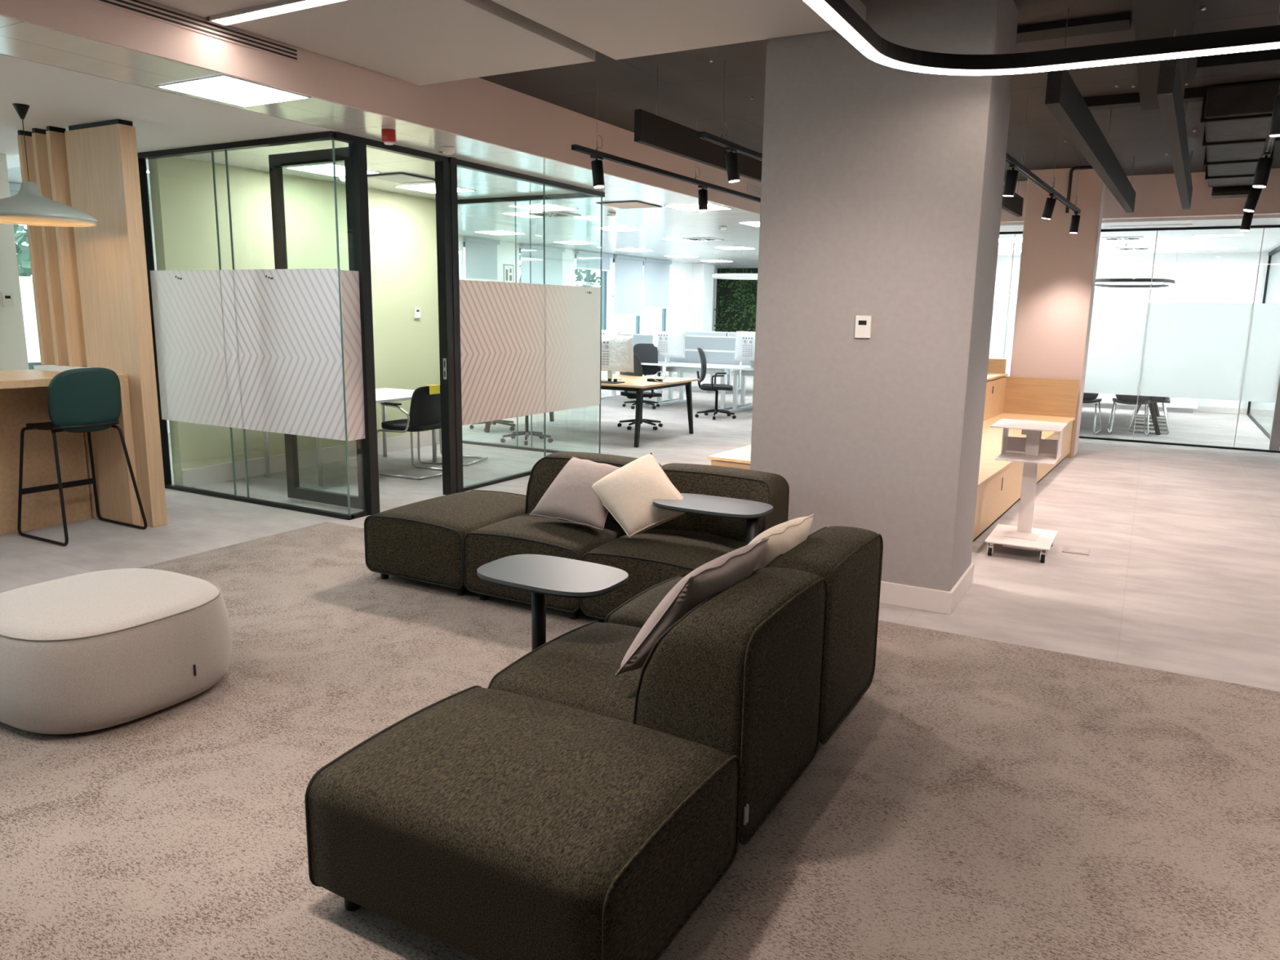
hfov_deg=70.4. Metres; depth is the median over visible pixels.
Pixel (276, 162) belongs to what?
door
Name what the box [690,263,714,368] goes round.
column
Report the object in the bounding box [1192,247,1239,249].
recessed light
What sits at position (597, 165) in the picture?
track spotlight
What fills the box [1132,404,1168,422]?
chair
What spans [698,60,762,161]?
track
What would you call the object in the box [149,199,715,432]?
wall
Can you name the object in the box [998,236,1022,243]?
recessed light
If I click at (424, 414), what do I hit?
chair
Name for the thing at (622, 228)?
recessed light
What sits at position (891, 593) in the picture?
baseboard
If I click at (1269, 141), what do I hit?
track
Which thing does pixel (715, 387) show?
chair
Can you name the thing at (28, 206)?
pendant lamp
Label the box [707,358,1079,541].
bench
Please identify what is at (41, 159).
wooden slat
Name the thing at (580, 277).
tree
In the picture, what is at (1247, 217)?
track spotlight
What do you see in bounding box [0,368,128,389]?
countertop
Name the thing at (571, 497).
cushion
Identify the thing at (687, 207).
recessed light
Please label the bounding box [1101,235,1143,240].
ceiling vent
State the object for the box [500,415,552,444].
chair
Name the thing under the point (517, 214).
recessed light
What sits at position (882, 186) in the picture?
column
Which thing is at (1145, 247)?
ceiling vent
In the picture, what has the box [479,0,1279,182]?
ceiling
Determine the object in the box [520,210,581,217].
ceiling vent
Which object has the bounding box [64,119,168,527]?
screen panel
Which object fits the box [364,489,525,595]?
module
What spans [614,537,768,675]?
cushion
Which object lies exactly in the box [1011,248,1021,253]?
recessed light
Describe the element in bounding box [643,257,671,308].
roller blind
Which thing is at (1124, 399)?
chair
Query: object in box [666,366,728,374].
cable tray
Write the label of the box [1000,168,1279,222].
bulkhead
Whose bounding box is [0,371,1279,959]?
floor
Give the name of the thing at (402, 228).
wall
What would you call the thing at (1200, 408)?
baseboard
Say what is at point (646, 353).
chair
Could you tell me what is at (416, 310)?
thermostat
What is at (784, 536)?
cushion
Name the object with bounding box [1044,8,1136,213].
ceiling baffle
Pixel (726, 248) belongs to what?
diffuser
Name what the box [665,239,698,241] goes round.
diffuser
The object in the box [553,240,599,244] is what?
recessed light
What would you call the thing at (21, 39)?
ceiling
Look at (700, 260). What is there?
recessed light
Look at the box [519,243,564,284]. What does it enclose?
roller blind
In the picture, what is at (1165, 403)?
chair
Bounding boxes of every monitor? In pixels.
[600,334,634,380]
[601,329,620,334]
[653,331,684,364]
[734,331,755,368]
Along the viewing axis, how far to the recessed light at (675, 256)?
20.34 m
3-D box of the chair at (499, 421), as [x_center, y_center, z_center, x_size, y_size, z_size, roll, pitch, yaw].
[-1.960,-1.200,12.076,0.620,1.049,0.634,0,11,-7]
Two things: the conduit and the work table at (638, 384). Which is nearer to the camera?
the conduit
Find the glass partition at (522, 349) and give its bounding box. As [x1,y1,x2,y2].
[448,156,604,493]
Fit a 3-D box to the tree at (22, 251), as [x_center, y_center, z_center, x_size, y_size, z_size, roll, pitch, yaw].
[-10.100,-2.468,14.662,3.641,4.732,3.668,7,12,29]
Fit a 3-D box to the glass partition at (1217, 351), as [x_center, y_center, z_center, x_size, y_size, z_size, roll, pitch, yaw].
[6.758,-1.816,11.549,6.050,2.735,0.060,7,12,29]
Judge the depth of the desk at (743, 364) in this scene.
14.72 m
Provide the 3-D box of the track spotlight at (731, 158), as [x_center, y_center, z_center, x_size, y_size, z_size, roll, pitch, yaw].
[0.635,-2.164,6.242,0.106,0.221,0.120,7,12,29]
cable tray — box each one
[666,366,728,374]
[742,369,754,376]
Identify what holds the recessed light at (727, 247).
in the ceiling at (21, 39)
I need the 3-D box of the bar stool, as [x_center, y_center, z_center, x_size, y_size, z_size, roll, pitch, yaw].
[-3.898,-0.202,6.270,0.598,1.162,0.571,7,12,29]
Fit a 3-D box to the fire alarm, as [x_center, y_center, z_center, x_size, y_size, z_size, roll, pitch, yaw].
[-1.745,-2.379,6.303,0.096,0.097,0.096,7,12,29]
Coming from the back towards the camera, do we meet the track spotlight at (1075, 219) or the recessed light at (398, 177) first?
the track spotlight at (1075, 219)
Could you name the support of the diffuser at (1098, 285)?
attached to the lamp at (1168, 283)
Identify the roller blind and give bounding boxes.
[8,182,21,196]
[463,236,499,281]
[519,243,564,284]
[575,249,612,271]
[613,254,645,315]
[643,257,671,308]
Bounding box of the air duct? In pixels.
[1200,80,1279,198]
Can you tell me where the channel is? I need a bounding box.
[1132,0,1195,111]
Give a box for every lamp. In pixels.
[0,103,98,226]
[711,264,757,279]
[1094,251,1177,288]
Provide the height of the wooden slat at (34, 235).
1.673 m
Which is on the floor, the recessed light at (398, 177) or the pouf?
the pouf
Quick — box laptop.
[600,380,624,383]
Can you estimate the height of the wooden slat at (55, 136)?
1.673 m
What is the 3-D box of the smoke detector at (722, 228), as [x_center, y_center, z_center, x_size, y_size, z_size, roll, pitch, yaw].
[1.193,-3.610,13.005,0.110,0.052,0.110,7,12,29]
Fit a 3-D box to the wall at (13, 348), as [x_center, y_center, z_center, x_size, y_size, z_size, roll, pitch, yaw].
[-5.898,-1.193,6.954,0.130,2.797,2.130,7,12,29]
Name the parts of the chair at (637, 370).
leg, backrest, seat, leg, leg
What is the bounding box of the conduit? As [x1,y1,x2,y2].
[1065,165,1093,213]
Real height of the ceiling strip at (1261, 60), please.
0.099 m
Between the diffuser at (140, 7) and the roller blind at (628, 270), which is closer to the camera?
the diffuser at (140, 7)
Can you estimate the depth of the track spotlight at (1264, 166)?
6.07 m
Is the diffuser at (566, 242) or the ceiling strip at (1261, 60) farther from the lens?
the diffuser at (566, 242)
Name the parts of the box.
lid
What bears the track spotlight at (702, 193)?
hanging from the track at (576, 148)
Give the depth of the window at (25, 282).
9.88 m
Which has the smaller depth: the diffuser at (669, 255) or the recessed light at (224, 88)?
the recessed light at (224, 88)
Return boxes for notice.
[502,263,514,282]
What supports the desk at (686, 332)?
on the floor
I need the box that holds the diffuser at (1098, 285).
[1094,282,1174,288]
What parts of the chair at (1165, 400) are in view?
seat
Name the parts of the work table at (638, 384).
leg, leg, leg, leg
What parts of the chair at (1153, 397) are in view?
sled leg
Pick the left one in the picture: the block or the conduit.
the block
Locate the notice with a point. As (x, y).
(508, 269)
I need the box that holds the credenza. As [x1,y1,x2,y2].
[1082,393,1198,413]
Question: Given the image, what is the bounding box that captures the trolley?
[984,418,1067,563]
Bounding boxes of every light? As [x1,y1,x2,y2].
[155,74,311,107]
[284,163,381,177]
[367,172,435,183]
[394,183,475,193]
[474,231,526,235]
[501,211,542,217]
[508,204,578,211]
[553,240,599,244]
[592,226,646,231]
[613,248,653,251]
[663,238,706,241]
[663,255,697,257]
[664,203,732,211]
[700,260,733,262]
[715,246,755,249]
[738,222,759,226]
[803,0,1279,75]
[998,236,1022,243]
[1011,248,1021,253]
[1192,233,1244,236]
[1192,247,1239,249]
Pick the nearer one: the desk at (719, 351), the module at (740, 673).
the module at (740, 673)
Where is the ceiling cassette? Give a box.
[595,200,662,208]
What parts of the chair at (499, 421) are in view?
leg, leg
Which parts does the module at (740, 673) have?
seat, backrest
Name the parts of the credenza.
door, door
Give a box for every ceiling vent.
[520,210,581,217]
[680,237,724,240]
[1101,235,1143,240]
[1108,223,1192,226]
[1115,246,1152,250]
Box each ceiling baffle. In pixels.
[634,65,762,182]
[1001,173,1023,217]
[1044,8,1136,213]
[1156,29,1192,208]
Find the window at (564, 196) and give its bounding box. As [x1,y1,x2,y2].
[457,192,599,453]
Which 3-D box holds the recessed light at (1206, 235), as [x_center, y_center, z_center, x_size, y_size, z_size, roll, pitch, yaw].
[7.811,-3.303,12.256,0.584,0.007,0.264,7,12,29]
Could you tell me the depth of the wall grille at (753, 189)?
11.04 m
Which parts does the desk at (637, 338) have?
rail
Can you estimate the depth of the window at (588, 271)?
19.97 m
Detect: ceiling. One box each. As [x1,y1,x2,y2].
[0,15,759,266]
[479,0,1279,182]
[997,214,1279,255]
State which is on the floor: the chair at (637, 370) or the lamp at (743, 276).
the chair at (637, 370)
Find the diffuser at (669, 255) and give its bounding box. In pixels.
[669,255,694,257]
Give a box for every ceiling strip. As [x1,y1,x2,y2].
[1015,11,1131,43]
[1082,81,1257,110]
[1195,48,1279,78]
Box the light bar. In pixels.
[205,0,351,26]
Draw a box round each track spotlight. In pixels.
[590,155,604,188]
[697,185,707,212]
[724,146,740,182]
[1002,164,1018,196]
[1041,193,1056,219]
[1069,211,1080,233]
[1240,211,1253,231]
[1243,186,1262,212]
[1252,151,1273,187]
[1268,94,1279,136]
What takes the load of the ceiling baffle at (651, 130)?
hanging from the ceiling at (691, 94)
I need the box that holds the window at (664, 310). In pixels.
[613,257,666,333]
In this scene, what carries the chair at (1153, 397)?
on the floor
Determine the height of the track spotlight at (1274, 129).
0.221 m
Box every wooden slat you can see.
[17,129,55,364]
[31,128,69,365]
[45,125,87,366]
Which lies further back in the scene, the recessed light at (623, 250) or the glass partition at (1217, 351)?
the recessed light at (623, 250)
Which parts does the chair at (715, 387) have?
backrest, leg, seat, armrest, armrest, leg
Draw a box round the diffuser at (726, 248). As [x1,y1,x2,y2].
[715,247,751,249]
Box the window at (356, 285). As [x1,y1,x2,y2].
[330,131,457,519]
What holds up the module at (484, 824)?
on the floor
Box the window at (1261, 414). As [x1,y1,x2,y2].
[1246,245,1279,449]
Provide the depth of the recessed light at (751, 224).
12.54 m
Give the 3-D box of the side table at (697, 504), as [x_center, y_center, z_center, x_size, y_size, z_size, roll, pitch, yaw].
[0.450,0.447,4.593,0.810,0.645,0.370,7,12,29]
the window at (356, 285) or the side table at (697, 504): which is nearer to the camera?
the side table at (697, 504)
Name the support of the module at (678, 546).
on the floor
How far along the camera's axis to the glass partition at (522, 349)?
8.53 m
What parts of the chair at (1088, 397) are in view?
backrest, seat, sled leg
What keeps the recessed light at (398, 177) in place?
attached to the ceiling at (21, 39)
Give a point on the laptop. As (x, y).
(602, 381)
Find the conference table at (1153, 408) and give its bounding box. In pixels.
[1148,395,1160,435]
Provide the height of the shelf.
0.008 m
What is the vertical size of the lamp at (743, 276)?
0.417 m
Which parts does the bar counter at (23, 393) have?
panel, panel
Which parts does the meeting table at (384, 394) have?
leg, leg, leg, leg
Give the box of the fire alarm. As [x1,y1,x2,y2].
[381,128,395,145]
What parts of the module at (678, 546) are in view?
seat, backrest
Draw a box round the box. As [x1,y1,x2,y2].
[1062,546,1090,555]
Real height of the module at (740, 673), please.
0.747 m
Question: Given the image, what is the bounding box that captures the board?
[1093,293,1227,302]
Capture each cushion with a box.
[528,456,620,530]
[591,451,684,537]
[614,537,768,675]
[748,514,813,571]
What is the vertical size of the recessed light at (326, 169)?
0.007 m
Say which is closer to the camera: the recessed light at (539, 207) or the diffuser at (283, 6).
the diffuser at (283, 6)
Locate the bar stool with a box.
[17,367,146,546]
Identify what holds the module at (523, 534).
on the floor
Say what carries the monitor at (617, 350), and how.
on the work table at (638, 384)
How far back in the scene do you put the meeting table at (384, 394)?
8.82 m
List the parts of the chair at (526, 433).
leg, leg, leg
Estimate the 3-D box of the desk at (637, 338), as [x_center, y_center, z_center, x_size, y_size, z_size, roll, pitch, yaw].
[-0.160,-1.995,16.102,1.390,1.190,1.560,7,12,29]
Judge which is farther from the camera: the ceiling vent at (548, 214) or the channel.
the ceiling vent at (548, 214)
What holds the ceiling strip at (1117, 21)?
attached to the ceiling at (691, 94)
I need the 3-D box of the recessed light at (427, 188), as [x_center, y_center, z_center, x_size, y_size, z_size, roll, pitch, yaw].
[-2.105,-3.001,9.345,0.584,0.007,0.584,7,12,29]
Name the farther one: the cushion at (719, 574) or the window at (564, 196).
the window at (564, 196)
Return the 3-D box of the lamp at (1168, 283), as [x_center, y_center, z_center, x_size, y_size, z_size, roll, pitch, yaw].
[7.847,-3.396,14.432,1.200,0.615,3.100,7,12,29]
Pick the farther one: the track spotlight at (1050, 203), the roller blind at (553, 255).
the roller blind at (553, 255)
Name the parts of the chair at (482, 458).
frame, frame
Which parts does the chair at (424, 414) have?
armrest, frame, seat, backrest, frame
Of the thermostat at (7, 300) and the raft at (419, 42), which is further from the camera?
the thermostat at (7, 300)
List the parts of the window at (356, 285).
sill, strike plate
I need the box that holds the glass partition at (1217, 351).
[988,224,1279,453]
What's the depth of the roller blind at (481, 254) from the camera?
16.08 m
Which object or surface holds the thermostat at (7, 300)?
attached to the wall at (13, 348)
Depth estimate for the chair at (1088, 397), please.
12.55 m
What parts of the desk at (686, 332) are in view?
rail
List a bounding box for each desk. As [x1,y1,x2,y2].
[600,333,679,406]
[644,335,751,410]
[662,330,731,392]
[714,332,741,393]
[721,361,754,412]
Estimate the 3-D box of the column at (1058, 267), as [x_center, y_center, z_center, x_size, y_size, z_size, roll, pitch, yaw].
[4.843,-1.926,10.623,0.775,3.230,0.530,7,12,29]
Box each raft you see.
[149,0,595,85]
[491,0,866,59]
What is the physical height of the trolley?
0.880 m
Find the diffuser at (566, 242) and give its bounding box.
[560,241,596,244]
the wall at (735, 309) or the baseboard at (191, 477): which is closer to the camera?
the baseboard at (191, 477)
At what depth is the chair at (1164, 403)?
14.08 m
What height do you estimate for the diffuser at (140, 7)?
0.070 m
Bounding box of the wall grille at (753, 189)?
[746,182,760,198]
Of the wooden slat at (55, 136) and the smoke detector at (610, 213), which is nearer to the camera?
the wooden slat at (55, 136)
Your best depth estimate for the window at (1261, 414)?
14.09 m
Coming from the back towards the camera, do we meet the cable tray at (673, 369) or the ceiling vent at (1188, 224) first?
the cable tray at (673, 369)
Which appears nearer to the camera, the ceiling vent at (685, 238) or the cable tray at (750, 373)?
the cable tray at (750, 373)
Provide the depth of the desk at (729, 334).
18.46 m
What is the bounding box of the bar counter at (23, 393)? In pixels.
[0,364,140,535]
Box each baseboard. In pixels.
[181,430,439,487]
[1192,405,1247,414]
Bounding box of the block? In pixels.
[647,371,669,382]
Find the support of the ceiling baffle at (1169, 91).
hanging from the ceiling at (691, 94)
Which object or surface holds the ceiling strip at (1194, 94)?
attached to the ceiling at (691, 94)
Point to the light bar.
(283, 6)
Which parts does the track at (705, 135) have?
rail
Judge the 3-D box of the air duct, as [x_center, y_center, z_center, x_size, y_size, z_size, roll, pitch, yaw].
[5.370,-2.934,8.136,0.520,0.305,4.350,7,12,31]
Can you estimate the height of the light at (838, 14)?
0.540 m
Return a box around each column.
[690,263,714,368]
[750,0,1018,591]
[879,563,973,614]
[1009,168,1105,457]
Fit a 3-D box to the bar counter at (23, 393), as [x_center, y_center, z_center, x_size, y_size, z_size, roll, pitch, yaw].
[-5.083,0.052,4.917,0.940,1.125,4.250,7,12,29]
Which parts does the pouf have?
panel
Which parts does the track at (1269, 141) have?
rail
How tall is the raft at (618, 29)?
0.090 m
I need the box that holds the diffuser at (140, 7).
[90,0,298,62]
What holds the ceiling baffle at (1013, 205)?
hanging from the ceiling at (691, 94)
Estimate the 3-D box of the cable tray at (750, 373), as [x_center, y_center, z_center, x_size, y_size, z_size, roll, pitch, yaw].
[2.175,-1.694,14.562,1.100,0.080,0.150,7,12,29]
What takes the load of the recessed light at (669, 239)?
in the ceiling at (21, 39)
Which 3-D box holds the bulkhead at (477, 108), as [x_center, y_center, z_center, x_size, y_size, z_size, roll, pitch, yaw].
[-1.805,-2.496,5.483,0.015,0.430,16.410,7,12,29]
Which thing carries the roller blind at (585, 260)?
attached to the window at (588, 271)
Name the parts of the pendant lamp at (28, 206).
cord, lamp shade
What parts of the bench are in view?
panel, step panel, panel, panel, panel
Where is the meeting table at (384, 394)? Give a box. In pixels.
[262,387,436,486]
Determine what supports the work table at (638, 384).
on the floor
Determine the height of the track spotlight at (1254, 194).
0.222 m
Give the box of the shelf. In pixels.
[995,450,1061,465]
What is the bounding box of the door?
[268,146,363,509]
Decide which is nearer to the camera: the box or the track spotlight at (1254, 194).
the box
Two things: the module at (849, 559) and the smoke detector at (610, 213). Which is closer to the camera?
the module at (849, 559)
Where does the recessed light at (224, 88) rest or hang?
in the ceiling at (21, 39)
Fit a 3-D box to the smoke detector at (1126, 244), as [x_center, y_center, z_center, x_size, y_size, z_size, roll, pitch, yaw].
[7.415,-3.572,13.774,0.110,0.052,0.110,7,12,29]
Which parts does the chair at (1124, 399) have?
sled leg, seat, backrest, sled leg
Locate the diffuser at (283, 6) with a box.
[216,0,333,22]
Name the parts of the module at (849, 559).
seat, backrest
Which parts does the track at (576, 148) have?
rail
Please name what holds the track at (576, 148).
hanging from the ceiling at (691, 94)
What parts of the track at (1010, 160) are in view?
rail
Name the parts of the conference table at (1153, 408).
leg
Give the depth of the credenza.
15.84 m
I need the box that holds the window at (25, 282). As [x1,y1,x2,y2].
[18,275,87,369]
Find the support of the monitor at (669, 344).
on the desk at (719, 351)
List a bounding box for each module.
[304,685,741,959]
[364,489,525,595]
[462,451,662,619]
[488,567,828,844]
[579,462,789,622]
[604,525,883,743]
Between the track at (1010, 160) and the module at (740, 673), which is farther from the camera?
the track at (1010, 160)
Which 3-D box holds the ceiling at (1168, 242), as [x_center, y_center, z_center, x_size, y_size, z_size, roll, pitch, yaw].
[7.310,-3.595,13.421,8.050,0.120,6.200,7,12,29]
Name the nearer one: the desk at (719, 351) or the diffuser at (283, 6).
the diffuser at (283, 6)
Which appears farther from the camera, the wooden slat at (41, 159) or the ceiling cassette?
the ceiling cassette
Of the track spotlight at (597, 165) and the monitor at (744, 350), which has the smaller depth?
the track spotlight at (597, 165)
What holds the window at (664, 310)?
in the wall at (678, 316)
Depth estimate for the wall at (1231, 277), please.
15.80 m
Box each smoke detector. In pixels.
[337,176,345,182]
[439,146,455,155]
[606,211,616,216]
[719,226,727,230]
[1124,242,1132,246]
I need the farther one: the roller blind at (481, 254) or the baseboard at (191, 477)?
the roller blind at (481, 254)
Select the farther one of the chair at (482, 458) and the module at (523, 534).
the chair at (482, 458)
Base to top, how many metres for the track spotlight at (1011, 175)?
0.221 m
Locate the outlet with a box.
[1211,185,1253,198]
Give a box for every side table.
[476,554,628,650]
[653,493,773,545]
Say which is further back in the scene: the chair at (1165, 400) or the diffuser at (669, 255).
the diffuser at (669, 255)
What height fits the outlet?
0.260 m
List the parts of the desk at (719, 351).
rail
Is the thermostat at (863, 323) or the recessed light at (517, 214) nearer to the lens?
the thermostat at (863, 323)
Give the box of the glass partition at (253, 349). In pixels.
[137,130,354,519]
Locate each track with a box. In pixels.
[571,82,760,202]
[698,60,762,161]
[1005,100,1080,213]
[1252,84,1279,182]
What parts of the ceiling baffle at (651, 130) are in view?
panel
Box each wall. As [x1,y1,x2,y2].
[0,153,28,370]
[147,156,439,485]
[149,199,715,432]
[713,266,758,336]
[713,266,758,371]
[993,252,1268,408]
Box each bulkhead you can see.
[0,0,761,213]
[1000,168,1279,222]
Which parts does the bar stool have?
sled leg, seat, backrest, sled leg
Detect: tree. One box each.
[13,224,31,276]
[519,253,614,297]
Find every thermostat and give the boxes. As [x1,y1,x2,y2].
[0,292,13,306]
[413,306,420,318]
[854,315,871,337]
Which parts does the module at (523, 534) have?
seat, backrest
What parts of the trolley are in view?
plate, plate, post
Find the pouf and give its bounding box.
[0,568,232,734]
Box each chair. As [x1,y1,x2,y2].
[377,384,442,479]
[417,428,487,466]
[469,419,515,431]
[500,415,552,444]
[617,352,662,430]
[622,343,660,408]
[694,347,736,419]
[1082,392,1102,435]
[1107,394,1151,436]
[1128,396,1170,435]
[1130,396,1169,429]
[1131,403,1168,426]
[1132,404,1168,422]
[1133,403,1167,418]
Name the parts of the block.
cord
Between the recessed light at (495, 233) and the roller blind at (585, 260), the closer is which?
the recessed light at (495, 233)
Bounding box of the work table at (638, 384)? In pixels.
[484,373,699,447]
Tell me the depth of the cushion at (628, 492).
4.73 m
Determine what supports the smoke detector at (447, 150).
attached to the ceiling at (21, 39)
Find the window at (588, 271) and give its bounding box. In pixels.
[574,253,606,329]
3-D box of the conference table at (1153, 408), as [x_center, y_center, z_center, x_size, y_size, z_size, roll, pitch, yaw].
[6.980,-1.308,14.308,2.500,0.752,3.100,7,12,29]
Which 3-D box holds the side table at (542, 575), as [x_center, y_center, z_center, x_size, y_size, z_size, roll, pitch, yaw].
[-0.329,0.656,3.409,0.550,0.645,0.370,7,12,29]
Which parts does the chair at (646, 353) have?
leg, backrest, leg, leg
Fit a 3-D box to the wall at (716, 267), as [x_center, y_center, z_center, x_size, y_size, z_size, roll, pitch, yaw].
[5.583,-4.009,22.982,8.500,2.800,0.150,7,12,29]

